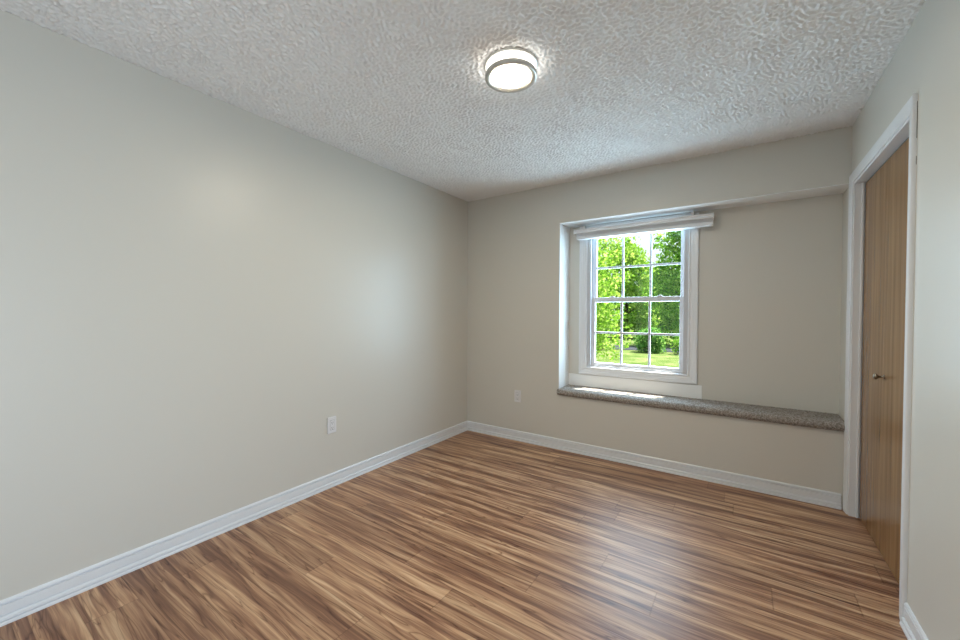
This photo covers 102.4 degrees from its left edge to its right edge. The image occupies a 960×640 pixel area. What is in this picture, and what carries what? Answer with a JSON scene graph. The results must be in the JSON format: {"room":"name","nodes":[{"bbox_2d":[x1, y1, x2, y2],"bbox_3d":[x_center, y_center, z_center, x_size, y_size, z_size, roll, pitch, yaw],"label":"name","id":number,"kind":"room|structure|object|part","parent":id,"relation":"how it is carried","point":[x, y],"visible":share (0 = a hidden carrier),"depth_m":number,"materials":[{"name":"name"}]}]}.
{"room":"empty bedroom","nodes":[
{"label":"empty bedroom","id":0,"kind":"room"},
{"bbox_2d":[0,9,467,600],"bbox_3d":[-1.292,-0.020,2.534,0.120,2.440,4.650,1,1,34],"label":"wall","id":1,"kind":"structure","parent":0,"point":[193,282],"depth_m":2.02,"materials":[{"name":"white paint"}]},
{"bbox_2d":[0,421,467,626],"bbox_3d":[-1.337,1.155,2.369,0.020,0.096,4.300,1,1,34],"label":"baseboard","id":2,"kind":"structure","parent":1,"relation":"attached to","point":[23,604],"depth_m":2.03,"materials":[{"name":"white paint"}]},
{"bbox_2d":[327,416,335,433],"bbox_3d":[-1.063,0.752,2.770,0.012,0.115,0.070,1,1,34],"label":"wall outlet","id":3,"kind":"object","parent":1,"relation":"attached to","point":[331,421],"visible":1,"depth_m":2.76,"materials":[{"name":"white plastic"}]},
{"bbox_2d":[330,420,333,429],"bbox_3d":[-1.059,0.752,2.768,0.002,0.067,0.033,1,1,34],"label":"receptacle","id":4,"kind":"object","parent":3,"relation":"attached to","point":[331,421],"depth_m":2.77,"materials":[{"name":"grey plastic"}]},
{"bbox_2d":[0,430,907,639],"bbox_3d":[0.404,1.286,1.328,4.313,0.120,4.770,1,1,34],"label":"floor","id":5,"kind":"structure","parent":0,"point":[467,535],"depth_m":1.90,"materials":[{"name":"brown wood"}]},
{"bbox_2d":[0,0,924,201],"bbox_3d":[0.413,-1.280,1.286,4.313,0.147,4.770,1,1,34],"label":"ceiling","id":6,"kind":"structure","parent":0,"point":[399,86],"depth_m":1.87,"materials":[{"name":"white paint"}]},
{"bbox_2d":[484,47,537,92],"bbox_3d":[0.148,-1.191,1.853,0.255,0.066,0.255,1,1,34],"label":"ceiling light","id":7,"kind":"object","parent":6,"relation":"attached to","point":[510,69],"visible":1,"depth_m":1.80,"materials":[{"name":"white glass"}]},
{"bbox_3d":[0.148,-1.195,1.853,0.239,0.034,0.239,1,1,34],"label":"lamp shade","id":8,"kind":"part","parent":7,"relation":"part of","materials":[{"name":"white glass"}]},
{"bbox_2d":[491,65,530,88],"bbox_3d":[0.148,-1.171,1.853,0.191,0.012,0.191,1,1,34],"label":"diffuser","id":9,"kind":"object","parent":7,"relation":"attached to","point":[502,76],"depth_m":1.85,"materials":[{"name":"white glass"}]},
{"bbox_2d":[467,126,851,508],"bbox_3d":[1.203,-0.026,3.439,2.993,2.440,0.350,1,1,34],"label":"wall","id":10,"kind":"structure","parent":0,"point":[770,274],"depth_m":2.99,"materials":[{"name":"white paint"}]},
{"bbox_2d":[514,390,520,401],"bbox_3d":[0.370,0.749,3.796,0.070,0.115,0.012,1,1,34],"label":"wall outlet","id":11,"kind":"object","parent":10,"relation":"attached to","point":[517,393],"visible":1,"depth_m":3.79,"materials":[{"name":"white plastic"}]},
{"bbox_2d":[569,373,701,398],"bbox_3d":[1.327,0.609,3.438,1.126,0.172,0.006,1,1,34],"label":"trim","id":12,"kind":"structure","parent":10,"relation":"attached to","point":[635,385],"depth_m":3.39,"materials":[{"name":"white paint"}]},
{"bbox_2d":[579,212,698,384],"bbox_3d":[1.386,-0.180,3.445,0.990,1.395,0.127,1,1,34],"label":"window","id":13,"kind":"structure","parent":10,"relation":"in","point":[686,373],"depth_m":3.39,"materials":[{"name":"white paint"}]},
{"bbox_3d":[1.383,0.122,3.447,0.794,0.655,0.042,1,1,34],"label":"sash","id":14,"kind":"part","parent":13,"relation":"part of","materials":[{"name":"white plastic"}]},
{"bbox_3d":[1.409,-0.485,3.473,0.794,0.642,0.032,1,1,34],"label":"sash","id":15,"kind":"part","parent":13,"relation":"part of","materials":[{"name":"white plastic"}]},
{"bbox_2d":[574,211,713,240],"bbox_3d":[1.359,-0.804,3.317,1.114,0.127,0.104,1,1,34],"label":"window blind","id":16,"kind":"object","parent":13,"relation":"attached to","point":[692,221],"visible":1,"depth_m":3.24,"materials":[{"name":"white plastic"}]},
{"bbox_3d":[1.362,-0.753,3.305,1.088,0.026,0.068,1,1,34],"label":"rail","id":17,"kind":"part","parent":16,"relation":"part of","materials":[{"name":"white plastic"}]},
{"bbox_2d":[467,421,840,509],"bbox_3d":[1.087,1.148,3.311,2.972,0.096,0.020,1,1,34],"label":"baseboard","id":18,"kind":"structure","parent":10,"relation":"attached to","point":[776,488],"depth_m":3.00,"materials":[{"name":"white paint"}]},
{"bbox_2d":[557,384,844,431],"bbox_3d":[1.584,0.670,3.102,1.958,0.064,0.274,1,1,34],"label":"ledge","id":19,"kind":"object","parent":10,"relation":"attached to","point":[804,418],"visible":1,"depth_m":2.89,"materials":[{"name":"grey stone"}]},
{"bbox_2d":[559,183,848,387],"bbox_3d":[1.603,-0.089,3.100,1.953,1.580,0.240,1,1,34],"label":"trim","id":20,"kind":"structure","parent":10,"relation":"attached to","point":[565,227],"depth_m":3.39,"materials":[{"name":"white paint"}]},
{"bbox_2d":[839,0,959,639],"bbox_3d":[1.250,0.018,0.736,0.120,2.440,4.770,1,1,34],"label":"wall","id":21,"kind":"structure","parent":0,"point":[926,62],"depth_m":1.37,"materials":[{"name":"white paint"}]},
{"bbox_2d":[843,93,917,620],"bbox_3d":[2.066,0.161,1.959,0.130,2.120,1.101,1,1,34],"label":"trim","id":22,"kind":"structure","parent":21,"relation":"attached to","point":[903,126],"depth_m":2.31,"materials":[{"name":"white paint"}]},
{"bbox_2d":[859,137,908,583],"bbox_3d":[2.058,0.190,1.965,0.072,2.038,0.944,1,1,34],"label":"door","id":23,"kind":"structure","parent":21,"relation":"in","point":[886,207],"depth_m":1.98,"materials":[{"name":"brown wood"}]},
{"bbox_3d":[2.218,0.192,2.163,0.030,2.028,0.417,1,1,34],"label":"panel","id":24,"kind":"part","parent":23,"relation":"part of","materials":[{"name":"brown wood"}]},
{"bbox_3d":[2.059,0.293,1.994,0.042,0.031,0.031,1,1,34],"label":"knob","id":25,"kind":"part","parent":23,"relation":"part of","materials":[{"name":"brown metal"}]},
{"bbox_3d":[1.956,0.198,1.778,0.030,2.028,0.515,1,1,34],"label":"panel","id":26,"kind":"part","parent":23,"relation":"part of","materials":[{"name":"brown wood"}]},
{"bbox_2d":[899,602,928,639],"bbox_3d":[1.087,1.191,0.646,0.020,0.096,2.192,1,1,34],"label":"baseboard","id":27,"kind":"structure","parent":21,"relation":"attached to","point":[909,624],"depth_m":1.48,"materials":[{"name":"white paint"}]},
{"label":"outside","id":28,"kind":"structure","parent":0,"visible":0},
{"bbox_2d":[596,349,678,367],"bbox_3d":[4.509,1.682,11.009,120.000,0.200,15.850,1,1,34],"label":"lawn","id":29,"kind":"structure","parent":28,"point":[668,359],"depth_m":15.21,"materials":[{"name":"green plant"}]},
{"bbox_2d":[596,327,613,349],"bbox_3d":[5.639,0.951,19.079,1.899,1.419,1.268,1,1,34],"label":"shrub","id":30,"kind":"object","parent":29,"relation":"on","point":[604,337],"visible":0.1,"depth_m":18.80,"materials":[{"name":"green plant"}]},
{"bbox_2d":[596,235,640,359],"bbox_3d":[2.908,-1.933,13.695,5.111,7.039,3.986,1,1,26],"label":"leafy tree","id":31,"kind":"object","parent":29,"relation":"on","point":[604,289],"visible":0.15,"depth_m":12.87,"materials":[{"name":"green plant"}]},
{"bbox_2d":[632,327,666,352],"bbox_3d":[7.764,1.011,17.662,1.526,1.458,1.227,1,1,34],"label":"shrub","id":32,"kind":"object","parent":29,"relation":"on","point":[642,340],"visible":0.74,"depth_m":17.44,"materials":[{"name":"green plant"}]},
{"bbox_2d":[670,333,678,353],"bbox_3d":[9.358,1.041,16.680,1.272,1.453,1.948,-1,1,-40],"label":"shrub","id":33,"kind":"object","parent":29,"relation":"on","point":[675,341],"visible":0.06,"depth_m":17.00,"materials":[{"name":"green plant"}]},
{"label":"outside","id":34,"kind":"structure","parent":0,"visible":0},
{"bbox_2d":[600,345,677,352],"bbox_3d":[5.498,1.507,21.366,130.000,0.220,2.400,1,1,34],"label":"road","id":35,"kind":"structure","parent":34,"point":[616,346],"depth_m":19.44,"materials":[{"name":"grey asphalt"}]},
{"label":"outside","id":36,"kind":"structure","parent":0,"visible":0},
{"bbox_2d":[600,322,677,347],"bbox_3d":[17.952,0.970,57.508,150.000,0.200,71.400,1,1,34],"label":"verge","id":37,"kind":"structure","parent":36,"point":[609,336],"depth_m":24.82,"materials":[{"name":"green plant"}]},
{"bbox_2d":[596,241,617,327],"bbox_3d":[6.628,-2.677,25.195,4.634,8.772,3.437,1,1,34],"label":"leafy tree","id":38,"kind":"object","parent":37,"relation":"on","point":[606,306],"visible":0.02,"depth_m":24.33,"materials":[{"name":"green plant"}]},
{"bbox_2d":[599,237,663,338],"bbox_3d":[10.740,-2.311,28.628,3.840,7.980,5.162,0,1,-31],"label":"leafy tree","id":39,"kind":"object","parent":37,"relation":"on","point":[636,273],"visible":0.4,"depth_m":27.38,"materials":[{"name":"green plant"}]},
{"bbox_2d":[624,272,680,332],"bbox_3d":[17.972,-1.731,36.613,8.418,6.900,6.882,1,1,22],"label":"leafy tree","id":40,"kind":"object","parent":37,"relation":"on","point":[660,324],"visible":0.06,"depth_m":35.30,"materials":[{"name":"green plant"}]},
{"bbox_2d":[641,230,680,344],"bbox_3d":[11.379,-2.297,21.381,4.593,8.201,3.183,1,1,24],"label":"leafy tree","id":41,"kind":"object","parent":37,"relation":"on","point":[671,248],"visible":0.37,"depth_m":21.42,"materials":[{"name":"green plant"}]}
]}

